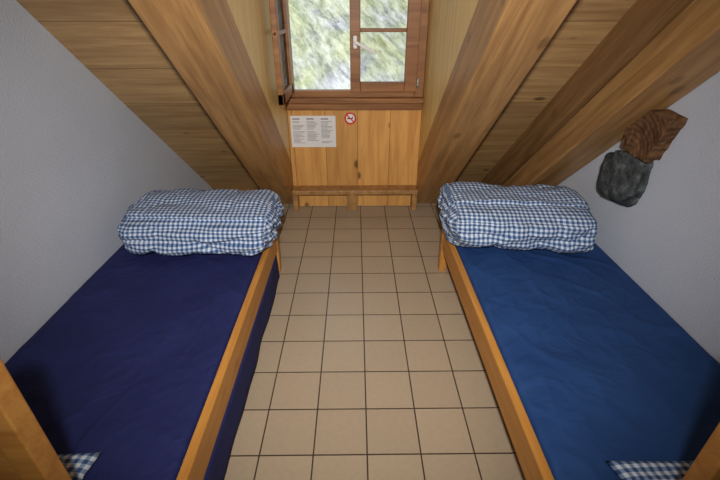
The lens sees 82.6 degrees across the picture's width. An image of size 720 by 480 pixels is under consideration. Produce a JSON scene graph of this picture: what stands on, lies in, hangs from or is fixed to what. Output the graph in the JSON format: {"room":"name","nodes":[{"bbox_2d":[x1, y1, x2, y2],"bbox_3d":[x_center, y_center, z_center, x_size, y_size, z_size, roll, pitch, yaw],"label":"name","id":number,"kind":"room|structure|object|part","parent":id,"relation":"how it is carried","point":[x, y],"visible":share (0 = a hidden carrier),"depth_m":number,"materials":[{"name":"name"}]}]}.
{"room":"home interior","nodes":[
{"label":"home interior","id":0,"kind":"room"},
{"bbox_2d":[0,0,211,363],"bbox_3d":[-1.729,-0.436,1.798,0.120,2.600,5.600,0,29,-1],"label":"wall","id":1,"kind":"structure","parent":0,"point":[74,157],"depth_m":2.25,"materials":[{"name":"white paint"}]},
{"bbox_2d":[212,187,260,189],"bbox_3d":[-0.022,-0.639,4.715,3.350,0.100,0.050,0,29,-1],"label":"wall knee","id":2,"kind":"structure","parent":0,"point":[237,188],"depth_m":4.70,"materials":[{"name":"brown wood"}]},
{"bbox_2d":[16,0,636,187],"bbox_3d":[-0.008,-1.027,2.954,3.350,2.500,3.007,0,29,-1],"label":"ceiling","id":3,"kind":"structure","parent":0,"point":[109,38],"depth_m":2.60,"materials":[{"name":"brown wood"}]},
{"bbox_2d":[128,0,293,203],"bbox_3d":[-0.805,-0.895,2.719,0.270,2.500,3.341,0,29,-1],"label":"rafter","id":4,"kind":"object","parent":3,"relation":"attached to","point":[202,39],"visible":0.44,"depth_m":2.22,"materials":[{"name":"brown wood"}]},
{"bbox_2d":[416,0,576,202],"bbox_3d":[0.730,-0.903,2.733,0.280,2.500,3.341,0,29,-1],"label":"rafter","id":5,"kind":"object","parent":3,"relation":"attached to","point":[504,39],"visible":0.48,"depth_m":2.24,"materials":[{"name":"brown wood"}]},
{"bbox_2d":[502,0,719,186],"bbox_3d":[1.543,-0.765,2.487,0.260,2.500,3.157,0,29,-1],"label":"rafter","id":6,"kind":"object","parent":3,"relation":"attached to","point":[685,54],"depth_m":2.15,"materials":[{"name":"brown wood"}]},
{"bbox_2d":[227,0,478,162],"bbox_3d":[-0.041,-1.021,2.725,1.320,2.046,2.348,0,29,-1],"label":"wall","id":7,"kind":"structure","parent":0,"point":[449,21],"depth_m":2.94,"materials":[{"name":"brown wood"}]},
{"bbox_2d":[269,0,293,105],"bbox_3d":[-0.616,-1.645,3.186,0.045,1.050,0.580,0,29,-1],"label":"window","id":8,"kind":"structure","parent":7,"relation":"in","point":[283,95],"depth_m":3.17,"materials":[{"name":"brown wood"}]},
{"bbox_3d":[-0.616,-1.645,3.186,0.004,0.890,0.420,0,29,-1],"label":"left glass pane","id":9,"kind":"part","parent":8,"relation":"part of","materials":[{"name":"clear glass"}]},
{"bbox_2d":[287,110,421,205],"bbox_3d":[-0.052,-1.434,3.782,1.260,2.400,0.100,0,29,-1],"label":"wall","id":10,"kind":"structure","parent":0,"point":[381,147],"depth_m":4.07,"materials":[{"name":"brown wood"}]},
{"bbox_2d":[290,116,335,146],"bbox_3d":[-0.447,-1.040,3.937,0.430,0.300,0.006,0,29,-1],"label":"notice sheet","id":11,"kind":"object","parent":10,"relation":"attached to","point":[306,131],"visible":1,"depth_m":3.93,"materials":[{"name":"white paper"}]},
{"bbox_2d":[344,112,355,123],"bbox_3d":[-0.092,-1.150,3.878,0.112,0.112,0.008,0,29,-1],"label":"no smoking sign","id":12,"kind":"object","parent":10,"relation":"attached to","point":[350,118],"visible":1,"depth_m":3.88,"materials":[{"name":"white plastic"}]},
{"bbox_2d":[285,97,423,109],"bbox_3d":[-0.051,-1.250,3.776,1.260,0.115,0.090,0,29,-1],"label":"trim","id":13,"kind":"structure","parent":10,"relation":"attached to","point":[293,103],"depth_m":3.76,"materials":[{"name":"brown wood"}]},
{"bbox_2d":[292,185,417,209],"bbox_3d":[-0.051,-0.427,4.204,1.260,0.230,0.150,0,29,-1],"label":"bench","id":14,"kind":"object","parent":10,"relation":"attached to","point":[351,191],"depth_m":4.13,"materials":[{"name":"brown wood"}]},
{"bbox_2d":[287,0,429,96],"bbox_3d":[-0.052,-1.833,3.512,1.260,1.160,0.080,0,29,-1],"label":"frame","id":15,"kind":"object","parent":10,"relation":"attached to","point":[425,3],"visible":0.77,"depth_m":3.73,"materials":[{"name":"brown wood"}]},
{"bbox_2d":[349,0,421,91],"bbox_3d":[0.211,-1.794,3.453,0.595,1.050,0.127,0,29,-1],"label":"window","id":16,"kind":"structure","parent":10,"relation":"in","point":[388,63],"depth_m":3.54,"materials":[{"name":"brown"}]},
{"bbox_3d":[0.041,-1.661,3.491,0.195,0.140,0.067,0,29,-1],"label":"handle","id":17,"kind":"part","parent":16,"relation":"part of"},
{"bbox_3d":[0.211,-1.811,3.482,0.595,1.050,0.060,0,29,-1],"label":"sash","id":18,"kind":"part","parent":16,"relation":"part of","materials":[{"name":"brown wood"}]},
{"bbox_2d":[208,190,525,479],"bbox_3d":[0.006,0.732,2.475,3.550,0.100,5.600,0,29,-1],"label":"floor","id":19,"kind":"structure","parent":0,"point":[370,366],"depth_m":2.37,"materials":[{"name":"tile"}]},
{"bbox_2d":[0,358,71,479],"bbox_3d":[-1.248,0.753,1.193,0.809,1.120,0.060,0,29,-1],"label":"wooden post","id":20,"kind":"object","parent":19,"relation":"on","point":[26,453],"visible":1,"depth_m":1.05,"materials":[{"name":"brown wood"}]},
{"bbox_2d":[4,230,281,479],"bbox_3d":[-1.131,0.552,2.297,1.069,0.390,2.030,0,29,-1],"label":"bed","id":21,"kind":"object","parent":19,"relation":"on","point":[138,368],"visible":0.84,"depth_m":1.93,"materials":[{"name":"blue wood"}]},
{"bbox_2d":[58,452,100,479],"bbox_3d":[-1.164,0.812,1.387,0.480,0.065,0.170,-2,29,-3],"label":"checkered pillow","id":22,"kind":"object","parent":21,"relation":"on","point":[76,465],"visible":0.35,"depth_m":1.42,"materials":[{"name":"fabric"}]},
{"bbox_2d":[117,188,283,255],"bbox_3d":[-1.073,-0.152,2.865,1.053,0.298,0.729,0,29,-1],"label":"duvet","id":23,"kind":"object","parent":21,"relation":"on","point":[184,221],"visible":1,"depth_m":2.62,"materials":[{"name":"fabric"}]},
{"bbox_3d":[-0.638,0.475,2.260,0.040,0.160,2.030,0,29,-1],"label":"rail","id":24,"kind":"part","parent":21,"relation":"part of","materials":[{"name":"brown wood"}]},
{"bbox_2d":[438,228,719,479],"bbox_3d":[1.155,0.542,2.320,1.046,0.384,2.030,0,29,-1],"label":"bed","id":25,"kind":"object","parent":19,"relation":"on","point":[585,370],"visible":0.77,"depth_m":1.91,"materials":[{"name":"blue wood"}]},
{"bbox_3d":[0.656,0.468,2.272,0.040,0.160,2.030,0,29,-1],"label":"rail","id":26,"kind":"part","parent":25,"relation":"part of","materials":[{"name":"brown wood"}]},
{"bbox_2d":[437,181,597,252],"bbox_3d":[1.066,-0.187,2.901,0.991,0.323,0.768,0,29,-1],"label":"duvet","id":27,"kind":"object","parent":25,"relation":"on","point":[558,219],"visible":1,"depth_m":2.65,"materials":[{"name":"fabric"}]},
{"bbox_2d":[606,461,693,479],"bbox_3d":[1.131,0.816,1.395,0.520,0.050,0.140,0,29,-1],"label":"checkered pillow","id":28,"kind":"object","parent":25,"relation":"on","point":[626,470],"visible":0.74,"depth_m":1.41,"materials":[{"name":"fabric"}]},
{"bbox_2d":[682,422,719,479],"bbox_3d":[1.328,0.739,1.216,0.719,1.120,0.060,0,29,-1],"label":"screen","id":29,"kind":"object","parent":25,"relation":"attached to","point":[706,466],"visible":1,"depth_m":1.14,"materials":[{"name":"brown wood"}]},
{"bbox_2d":[480,0,693,185],"bbox_3d":[1.515,-0.927,2.775,0.310,2.500,3.179,0,29,-1],"label":"beam","id":30,"kind":"structure","parent":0,"point":[645,19],"depth_m":2.40,"materials":[{"name":"brown wood"}]},
{"bbox_2d":[557,71,719,363],"bbox_3d":[1.741,-0.454,1.831,0.120,2.600,5.600,0,29,-1],"label":"wall","id":31,"kind":"structure","parent":0,"point":[668,242],"depth_m":2.15,"materials":[{"name":"white paint"}]},
{"bbox_2d":[597,150,653,207],"bbox_3d":[1.654,-0.391,2.571,0.169,0.376,0.408,0,29,-1],"label":"corbel stone","id":32,"kind":"object","parent":31,"relation":"attached to","point":[623,178],"visible":0.82,"depth_m":2.48,"materials":[{"name":"grey stone"}]},
{"bbox_2d":[621,109,687,162],"bbox_3d":[1.638,-0.595,2.301,0.116,0.282,0.340,0,29,-1],"label":"stub","id":33,"kind":"object","parent":32,"relation":"on","point":[647,139],"visible":0.77,"depth_m":2.25,"materials":[{"name":"brown wood"}]},
{"label":"outside","id":34,"kind":"structure","parent":0,"visible":0},
{"bbox_2d":[288,0,349,88],"bbox_3d":[-1.042,-44.062,66.391,119.600,77.340,93.102,0,29,-1],"label":"mountainside","id":35,"kind":"structure","parent":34,"point":[320,29],"depth_m":60.71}
]}

